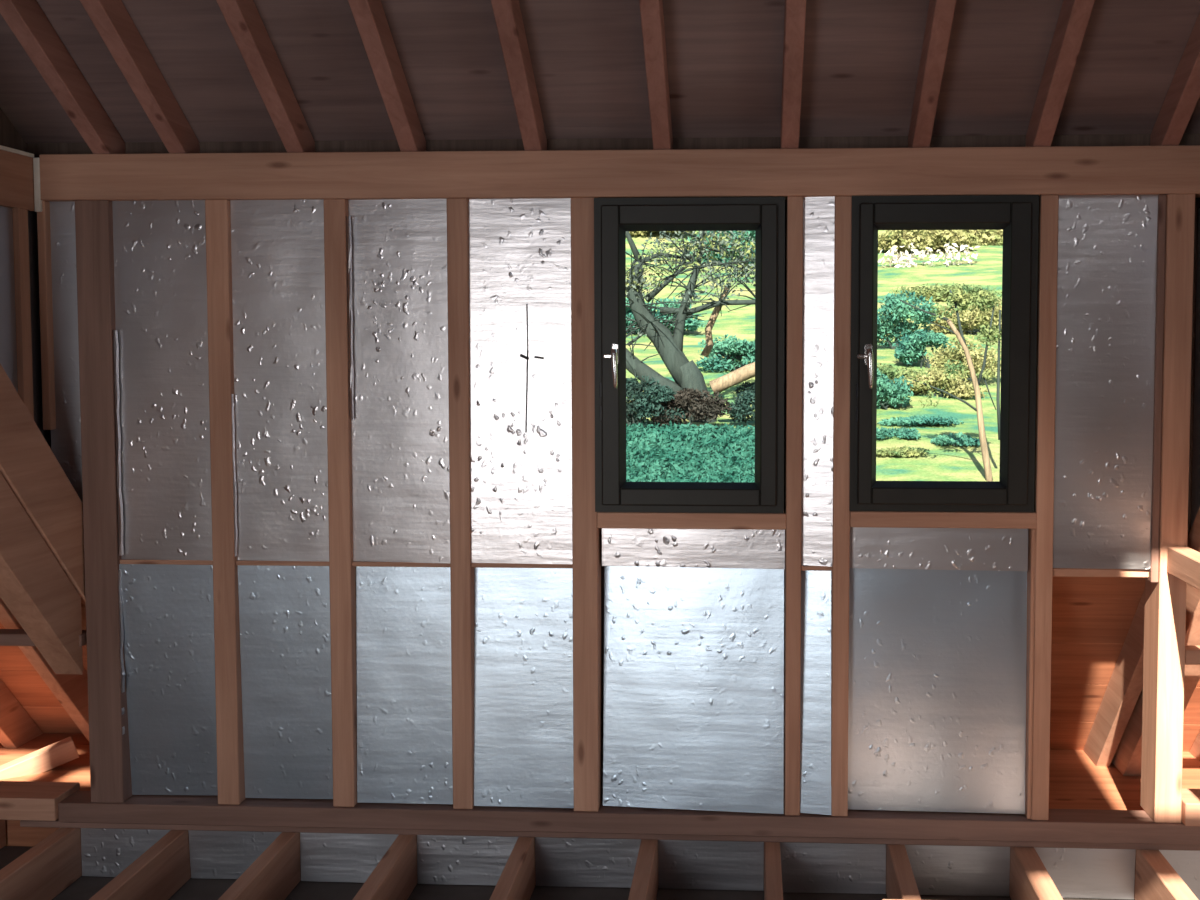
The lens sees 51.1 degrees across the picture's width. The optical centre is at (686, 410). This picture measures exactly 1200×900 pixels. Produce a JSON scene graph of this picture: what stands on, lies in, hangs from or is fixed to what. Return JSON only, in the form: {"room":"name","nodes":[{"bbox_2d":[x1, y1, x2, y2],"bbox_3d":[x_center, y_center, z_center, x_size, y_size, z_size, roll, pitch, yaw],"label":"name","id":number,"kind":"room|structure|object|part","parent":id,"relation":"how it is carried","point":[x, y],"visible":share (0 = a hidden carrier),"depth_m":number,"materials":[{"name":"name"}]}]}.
{"room":"unfinished attic","nodes":[
{"label":"unfinished attic","id":0,"kind":"room"},
{"bbox_2d":[0,108,50,448],"bbox_3d":[-2.109,-1.092,2.482,0.101,3.124,2.862,0,3,3],"label":"wall","id":1,"kind":"structure","parent":0,"point":[20,338],"depth_m":3.77,"materials":[{"name":"brown wood"}]},
{"bbox_3d":[-2.051,-0.201,3.598,0.045,0.796,0.340,0,3,3],"label":"insulation panel","id":2,"kind":"part","parent":1,"relation":"part of","materials":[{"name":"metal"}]},
{"bbox_3d":[-2.053,-0.666,3.345,0.070,0.161,0.959,0,3,3],"label":"cheek plate","id":3,"kind":"part","parent":1,"relation":"part of","materials":[{"name":"brown wood"}]},
{"bbox_3d":[-2.037,-0.111,3.896,0.045,1.008,0.144,0,3,3],"label":"insulation panel","id":4,"kind":"part","parent":1,"relation":"part of","materials":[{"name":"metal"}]},
{"bbox_2d":[0,364,88,820],"bbox_3d":[-3.180,-0.436,3.106,2.532,4.552,3.923,0,3,3],"label":"roof","id":5,"kind":"structure","parent":0,"point":[44,677],"depth_m":3.82,"materials":[{"name":"brown wood"}]},
{"bbox_3d":[-3.186,1.238,4.037,2.436,0.071,0.150,0,3,3],"label":"floor plate","id":6,"kind":"part","parent":5,"relation":"part of","materials":[{"name":"brown wood"}]},
{"bbox_3d":[-3.140,0.708,3.975,2.530,0.038,0.070,0,3,3],"label":"eave rail","id":7,"kind":"part","parent":5,"relation":"part of","materials":[{"name":"brown wood"}]},
{"bbox_2d":[0,0,1199,157],"bbox_3d":[-0.175,-1.658,2.343,4.084,2.092,2.979,0,3,3],"label":"ceiling","id":8,"kind":"structure","parent":0,"point":[77,76],"depth_m":3.57,"materials":[{"name":"brown wood"}]},
{"bbox_2d":[0,733,1199,899],"bbox_3d":[-0.257,1.508,1.938,8.500,0.212,6.572,0,3,3],"label":"floor","id":9,"kind":"structure","parent":0,"point":[37,863],"depth_m":3.86,"materials":[{"name":"brown wood"}]},
{"bbox_3d":[-1.771,1.395,3.982,0.302,0.166,0.053,0,3,3],"label":"insulation panel","id":10,"kind":"part","parent":9,"relation":"part of","materials":[{"name":"metal"}]},
{"bbox_3d":[-1.417,1.396,3.961,0.302,0.166,0.059,0,3,3],"label":"insulation panel","id":11,"kind":"part","parent":9,"relation":"part of","materials":[{"name":"metal"}]},
{"bbox_3d":[-1.056,1.397,3.946,0.318,0.166,0.052,0,3,3],"label":"insulation panel","id":12,"kind":"part","parent":9,"relation":"part of","materials":[{"name":"metal"}]},
{"bbox_3d":[-0.682,1.398,3.928,0.322,0.166,0.051,0,3,3],"label":"insulation panel","id":13,"kind":"part","parent":9,"relation":"part of","materials":[{"name":"metal"}]},
{"bbox_3d":[-0.306,1.399,3.906,0.331,0.166,0.057,0,3,3],"label":"insulation panel","id":14,"kind":"part","parent":9,"relation":"part of","materials":[{"name":"metal"}]},
{"bbox_3d":[0.075,1.400,3.887,0.326,0.166,0.057,0,3,3],"label":"insulation panel","id":15,"kind":"part","parent":9,"relation":"part of","materials":[{"name":"metal"}]},
{"bbox_3d":[0.451,1.401,3.870,0.324,0.166,0.054,0,3,3],"label":"insulation panel","id":16,"kind":"part","parent":9,"relation":"part of","materials":[{"name":"metal"}]},
{"bbox_3d":[0.828,1.402,3.849,0.320,0.166,0.056,0,3,3],"label":"insulation panel","id":17,"kind":"part","parent":9,"relation":"part of","materials":[{"name":"metal"}]},
{"bbox_3d":[1.210,1.403,3.830,0.305,0.166,0.056,0,3,3],"label":"insulation panel","id":18,"kind":"part","parent":9,"relation":"part of","materials":[{"name":"metal"}]},
{"bbox_3d":[1.576,1.405,3.810,0.296,0.166,0.058,0,3,3],"label":"insulation panel","id":19,"kind":"part","parent":9,"relation":"part of","materials":[{"name":"metal"}]},
{"bbox_2d":[20,145,1199,850],"bbox_3d":[0.203,0.268,3.827,4.660,2.098,0.147,0,3,3],"label":"wall","id":20,"kind":"structure","parent":0,"point":[321,424],"depth_m":3.82,"materials":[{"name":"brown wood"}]},
{"bbox_3d":[-1.924,-0.138,3.910,0.113,1.021,0.061,0,3,3],"label":"insulation panel","id":21,"kind":"part","parent":20,"relation":"part of","materials":[{"name":"metal"}]},
{"bbox_3d":[-1.614,-0.091,3.885,0.300,1.110,0.064,0,3,3],"label":"insulation panel","id":22,"kind":"part","parent":20,"relation":"part of","materials":[{"name":"metal"}]},
{"bbox_3d":[-1.621,0.847,3.943,0.315,0.747,0.087,0,3,3],"label":"insulation panel","id":23,"kind":"part","parent":20,"relation":"part of","materials":[{"name":"metal"}]},
{"bbox_3d":[-1.246,-0.090,3.866,0.297,1.110,0.065,0,3,3],"label":"insulation panel","id":24,"kind":"part","parent":20,"relation":"part of","materials":[{"name":"metal"}]},
{"bbox_3d":[-1.246,0.848,3.931,0.296,0.747,0.073,0,3,3],"label":"insulation panel","id":25,"kind":"part","parent":20,"relation":"part of","materials":[{"name":"metal"}]},
{"bbox_3d":[-0.877,-0.089,3.844,0.310,1.110,0.072,0,3,3],"label":"insulation panel","id":26,"kind":"part","parent":20,"relation":"part of","materials":[{"name":"metal"}]},
{"bbox_3d":[-0.874,0.849,3.913,0.309,0.747,0.071,0,3,3],"label":"insulation panel","id":27,"kind":"part","parent":20,"relation":"part of","materials":[{"name":"metal"}]},
{"bbox_3d":[-0.504,-0.088,3.828,0.314,1.110,0.067,0,3,3],"label":"insulation panel","id":28,"kind":"part","parent":20,"relation":"part of","materials":[{"name":"metal"}]},
{"bbox_3d":[-0.504,0.850,3.888,0.315,0.747,0.084,0,3,3],"label":"insulation panel","id":29,"kind":"part","parent":20,"relation":"part of","materials":[{"name":"metal"}]},
{"bbox_3d":[0.214,1.305,3.873,4.636,0.022,0.100,0,3,3],"label":"plate","id":30,"kind":"part","parent":20,"relation":"part of","materials":[{"name":"brown wood"}]},
{"bbox_3d":[0.280,1.263,3.861,4.504,0.063,0.112,0,3,3],"label":"sole plate","id":31,"kind":"part","parent":20,"relation":"part of","materials":[{"name":"brown wood"}]},
{"bbox_2d":[594,197,784,512],"bbox_3d":[0.008,-0.166,3.780,0.570,0.943,0.203,0,3,3],"label":"window","id":32,"kind":"structure","parent":20,"relation":"in","point":[765,216],"depth_m":3.74,"materials":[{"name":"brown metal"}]},
{"bbox_3d":[-0.216,-0.126,3.701,0.020,0.117,0.019,0,3,3],"label":"lever","id":33,"kind":"part","parent":32,"relation":"part of","materials":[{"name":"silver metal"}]},
{"bbox_3d":[-0.215,-0.170,3.739,0.022,0.060,0.006,0,3,3],"label":"handle","id":34,"kind":"part","parent":32,"relation":"part of","materials":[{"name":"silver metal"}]},
{"bbox_3d":[0.015,0.330,3.828,0.572,0.049,0.102,0,3,3],"label":"sill rail","id":35,"kind":"part","parent":20,"relation":"part of","materials":[{"name":"brown wood"}]},
{"bbox_3d":[0.018,0.415,3.838,0.560,0.123,0.074,0,3,3],"label":"insulation panel","id":36,"kind":"part","parent":20,"relation":"part of","materials":[{"name":"metal"}]},
{"bbox_3d":[0.018,0.852,3.860,0.558,0.747,0.114,0,3,3],"label":"insulation panel","id":37,"kind":"part","parent":20,"relation":"part of","materials":[{"name":"metal"}]},
{"bbox_3d":[0.394,0.853,3.834,0.095,0.747,0.102,0,3,3],"label":"insulation panel","id":38,"kind":"part","parent":20,"relation":"part of","materials":[{"name":"metal"}]},
{"bbox_3d":[0.394,-0.086,3.782,0.094,1.110,0.068,0,3,3],"label":"insulation panel","id":39,"kind":"part","parent":20,"relation":"part of","materials":[{"name":"metal"}]},
{"bbox_3d":[0.764,0.853,3.841,0.538,0.747,0.077,0,3,3],"label":"insulation panel","id":40,"kind":"part","parent":20,"relation":"part of","materials":[{"name":"metal"}]},
{"bbox_3d":[0.759,0.413,3.801,0.533,0.132,0.073,0,3,3],"label":"insulation panel","id":41,"kind":"part","parent":20,"relation":"part of","materials":[{"name":"metal"}]},
{"bbox_3d":[0.768,0.324,3.789,0.553,0.048,0.102,0,3,3],"label":"sill rail","id":42,"kind":"part","parent":20,"relation":"part of","materials":[{"name":"brown wood"}]},
{"bbox_2d":[849,195,1038,511],"bbox_3d":[0.762,-0.169,3.741,0.546,0.937,0.203,0,3,3],"label":"window","id":43,"kind":"structure","parent":20,"relation":"in","point":[1017,216],"depth_m":3.70,"materials":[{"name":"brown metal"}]},
{"bbox_3d":[0.537,-0.168,3.701,0.022,0.060,0.006,0,3,3],"label":"handle","id":44,"kind":"part","parent":43,"relation":"part of","materials":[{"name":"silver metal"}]},
{"bbox_3d":[0.536,-0.124,3.663,0.020,0.117,0.019,0,3,3],"label":"lever","id":45,"kind":"part","parent":43,"relation":"part of","materials":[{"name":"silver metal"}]},
{"bbox_3d":[1.243,-0.084,3.741,0.297,1.110,0.064,0,3,3],"label":"insulation panel","id":46,"kind":"part","parent":20,"relation":"part of","materials":[{"name":"metal"}]},
{"bbox_3d":[1.448,0.298,3.770,0.079,1.875,0.139,0,3,3],"label":"corner post","id":47,"kind":"part","parent":20,"relation":"part of","materials":[{"name":"brown wood"}]},
{"bbox_2d":[1050,577,1144,766],"bbox_3d":[-0.087,1.044,4.481,3.492,1.352,1.032,0,3,3],"label":"roof","id":48,"kind":"structure","parent":0,"point":[1097,641],"depth_m":4.24,"materials":[{"name":"brown wood"}]},
{"bbox_2d":[1112,508,1199,825],"bbox_3d":[2.715,-0.420,2.808,2.663,4.552,3.923,0,3,3],"label":"roof","id":49,"kind":"structure","parent":0,"point":[1183,562],"depth_m":3.83,"materials":[{"name":"brown wood"}]},
{"bbox_3d":[1.424,0.473,3.110,0.059,0.078,1.194,0,3,3],"label":"rail","id":50,"kind":"part","parent":49,"relation":"part of","materials":[{"name":"brown wood"}]},
{"bbox_3d":[2.787,1.203,3.722,2.602,0.069,0.130,0,3,3],"label":"floor plate","id":51,"kind":"part","parent":49,"relation":"part of","materials":[{"name":"brown wood"}]},
{"bbox_3d":[2.787,0.737,3.691,2.602,0.045,0.060,0,3,3],"label":"eave rail","id":52,"kind":"part","parent":49,"relation":"part of","materials":[{"name":"brown wood"}]},
{"bbox_2d":[1191,208,1199,527],"bbox_3d":[1.491,-1.081,2.300,0.101,3.124,2.862,0,3,3],"label":"wall","id":53,"kind":"structure","parent":0,"point":[1196,424],"depth_m":3.76,"materials":[{"name":"brown wood"}]},
{"label":"outside","id":54,"kind":"structure","parent":0,"visible":0},
{"bbox_2d":[626,230,1002,480],"bbox_3d":[7.757,-12.615,43.779,79.000,29.162,110.000,0,3,3],"label":"terrain","id":55,"kind":"structure","parent":54,"point":[948,462],"depth_m":23.16,"materials":[{"name":"green plant"}]},
{"bbox_2d":[626,375,686,430],"bbox_3d":[-0.689,-0.074,16.736,1.390,0.826,0.493,0,3,3],"label":"bush","id":56,"kind":"object","parent":55,"relation":"on","point":[641,402],"visible":0.69,"depth_m":16.63,"materials":[{"name":"green plant"}]},
{"bbox_2d":[629,231,695,236],"bbox_3d":[-1.518,-6.314,41.519,4.141,1.590,2.219,0,3,3],"label":"bush","id":57,"kind":"object","parent":55,"relation":"on","point":[632,233],"visible":0.06,"depth_m":41.42,"materials":[{"name":"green plant"}]},
{"bbox_2d":[626,297,705,332],"bbox_3d":[-0.788,-1.942,25.726,2.364,0.836,1.188,0,3,3],"label":"bush","id":58,"kind":"object","parent":55,"relation":"on","point":[690,323],"visible":0.21,"depth_m":25.56,"materials":[{"name":"teal plant"}]},
{"bbox_2d":[648,388,731,426],"bbox_3d":[0.022,0.000,16.778,1.171,0.638,0.471,0,3,3],"label":"bush","id":59,"kind":"object","parent":55,"relation":"on","point":[711,408],"visible":0.86,"depth_m":16.71,"materials":[{"name":"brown plant"}]},
{"bbox_2d":[626,231,754,422],"bbox_3d":[-0.092,-1.247,17.462,3.984,4.038,2.356,0,3,3],"label":"tree","id":60,"kind":"object","parent":55,"relation":"on","point":[685,374],"visible":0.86,"depth_m":17.45,"materials":[{"name":"grey plant"}]},
{"bbox_2d":[626,420,754,481],"bbox_3d":[0.002,0.554,15.194,2.278,0.722,2.852,0,3,3],"label":"hedge","id":61,"kind":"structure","parent":55,"relation":"on","point":[684,453],"depth_m":15.15,"materials":[{"name":"teal plant"}]},
{"bbox_2d":[701,284,731,357],"bbox_3d":[0.426,-1.325,18.307,0.454,1.094,0.113,0,3,3],"label":"tree","id":62,"kind":"object","parent":55,"relation":"on","point":[706,351],"visible":0.71,"depth_m":18.28,"materials":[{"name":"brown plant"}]},
{"bbox_2d":[686,231,754,263],"bbox_3d":[1.819,-5.125,36.489,3.892,1.866,2.196,0,3,3],"label":"bush","id":63,"kind":"object","parent":55,"relation":"on","point":[751,233],"visible":0.14,"depth_m":36.00,"materials":[{"name":"teal plant"}]},
{"bbox_2d":[695,334,754,371],"bbox_3d":[0.943,-0.969,21.231,1.649,0.689,0.884,0,3,3],"label":"bush","id":64,"kind":"object","parent":55,"relation":"on","point":[740,349],"visible":0.65,"depth_m":21.12,"materials":[{"name":"teal plant"}]},
{"bbox_2d":[709,362,754,393],"bbox_3d":[0.760,-0.484,16.931,0.920,0.534,0.212,0,3,3],"label":"fallen log","id":65,"kind":"object","parent":55,"relation":"on","point":[746,372],"visible":0.69,"depth_m":16.86,"materials":[{"name":"beige wood"}]},
{"bbox_2d":[726,381,754,422],"bbox_3d":[1.010,-0.073,17.105,1.024,0.720,0.604,0,3,3],"label":"bush","id":66,"kind":"object","parent":55,"relation":"on","point":[741,409],"visible":0.39,"depth_m":17.00,"materials":[{"name":"green plant"}]},
{"bbox_2d":[877,368,913,409],"bbox_3d":[2.911,-0.296,18.135,0.769,0.671,0.709,0,3,3],"label":"bush","id":67,"kind":"object","parent":55,"relation":"on","point":[891,394],"visible":0.75,"depth_m":18.04,"materials":[{"name":"teal plant"}]},
{"bbox_2d":[877,363,918,383],"bbox_3d":[3.320,-0.533,19.659,1.009,0.455,0.704,1,3,22],"label":"bush","id":68,"kind":"object","parent":55,"relation":"on","point":[889,371],"visible":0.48,"depth_m":19.51,"materials":[{"name":"green plant"}]},
{"bbox_2d":[876,427,920,438],"bbox_3d":[2.649,0.293,16.291,0.776,0.221,0.695,0,3,3],"label":"bush","id":69,"kind":"object","parent":55,"relation":"on","point":[881,433],"visible":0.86,"depth_m":16.09,"materials":[{"name":"teal plant"}]},
{"bbox_2d":[876,446,929,457],"bbox_3d":[2.610,0.515,15.296,0.730,0.186,0.465,0,3,3],"label":"bush","id":70,"kind":"object","parent":55,"relation":"on","point":[905,451],"visible":0.98,"depth_m":15.20,"materials":[{"name":"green plant"}]},
{"bbox_2d":[877,290,935,348],"bbox_3d":[3.835,-1.692,23.491,1.737,1.182,1.044,0,3,3],"label":"bush","id":71,"kind":"object","parent":55,"relation":"on","point":[893,326],"visible":0.6,"depth_m":23.34,"materials":[{"name":"teal plant"}]},
{"bbox_2d":[877,415,963,425],"bbox_3d":[3.198,0.148,17.113,1.245,0.210,0.724,0,3,3],"label":"bush","id":72,"kind":"object","parent":55,"relation":"on","point":[911,420],"visible":1,"depth_m":16.98,"materials":[{"name":"teal plant"}]},
{"bbox_2d":[892,329,955,367],"bbox_3d":[4.097,-1.044,21.518,1.120,0.734,0.740,1,3,23],"label":"bush","id":73,"kind":"object","parent":55,"relation":"on","point":[913,349],"visible":0.95,"depth_m":21.43,"materials":[{"name":"teal plant"}]},
{"bbox_2d":[878,230,978,253],"bbox_3d":[6.854,-5.120,37.215,3.682,1.369,1.626,0,3,8],"label":"bush","id":74,"kind":"object","parent":55,"relation":"on","point":[936,240],"visible":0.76,"depth_m":36.82,"materials":[{"name":"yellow plant"}]},
{"bbox_2d":[878,241,979,267],"bbox_3d":[6.626,-4.267,34.332,2.895,0.801,0.782,0,3,3],"label":"bush","id":75,"kind":"object","parent":55,"relation":"on","point":[903,257],"visible":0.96,"depth_m":34.20,"materials":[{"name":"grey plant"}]},
{"bbox_2d":[900,368,987,397],"bbox_3d":[3.885,-0.421,19.092,1.400,0.522,0.888,0,3,3],"label":"bush","id":76,"kind":"object","parent":55,"relation":"on","point":[959,389],"visible":0.61,"depth_m":18.92,"materials":[{"name":"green plant"}]},
{"bbox_2d":[886,282,1001,301],"bbox_3d":[6.065,-2.763,29.342,2.867,0.557,0.913,0,3,3],"label":"bush","id":77,"kind":"object","parent":55,"relation":"on","point":[938,293],"visible":0.64,"depth_m":29.14,"materials":[{"name":"green plant"}]},
{"bbox_2d":[900,289,1001,480],"bbox_3d":[3.014,-0.185,14.233,1.195,2.415,0.341,0,3,3],"label":"tree","id":78,"kind":"object","parent":55,"relation":"on","point":[959,300],"visible":0.98,"depth_m":14.18,"materials":[{"name":"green plant"}]},
{"bbox_2d":[903,230,1002,245],"bbox_3d":[8.703,-5.375,39.182,4.146,1.420,1.615,0,3,-7],"label":"bush","id":79,"kind":"object","parent":55,"relation":"on","point":[985,237],"visible":0.26,"depth_m":38.84,"materials":[{"name":"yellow plant"}]},
{"bbox_2d":[930,432,979,446],"bbox_3d":[3.431,0.377,15.855,0.667,0.222,0.568,0,3,3],"label":"bush","id":80,"kind":"object","parent":55,"relation":"on","point":[961,439],"visible":0.97,"depth_m":15.76,"materials":[{"name":"teal plant"}]},
{"bbox_2d":[924,336,1000,384],"bbox_3d":[4.511,-0.782,20.030,1.400,0.898,0.886,0,3,3],"label":"bush","id":81,"kind":"object","parent":55,"relation":"on","point":[942,358],"visible":0.61,"depth_m":19.89,"materials":[{"name":"green plant"}]},
{"bbox_2d":[923,298,1001,334],"bbox_3d":[5.916,-1.889,25.382,2.248,0.803,1.126,0,3,3],"label":"bush","id":82,"kind":"object","parent":55,"relation":"on","point":[969,319],"visible":0.52,"depth_m":25.38,"materials":[{"name":"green plant"}]}
]}

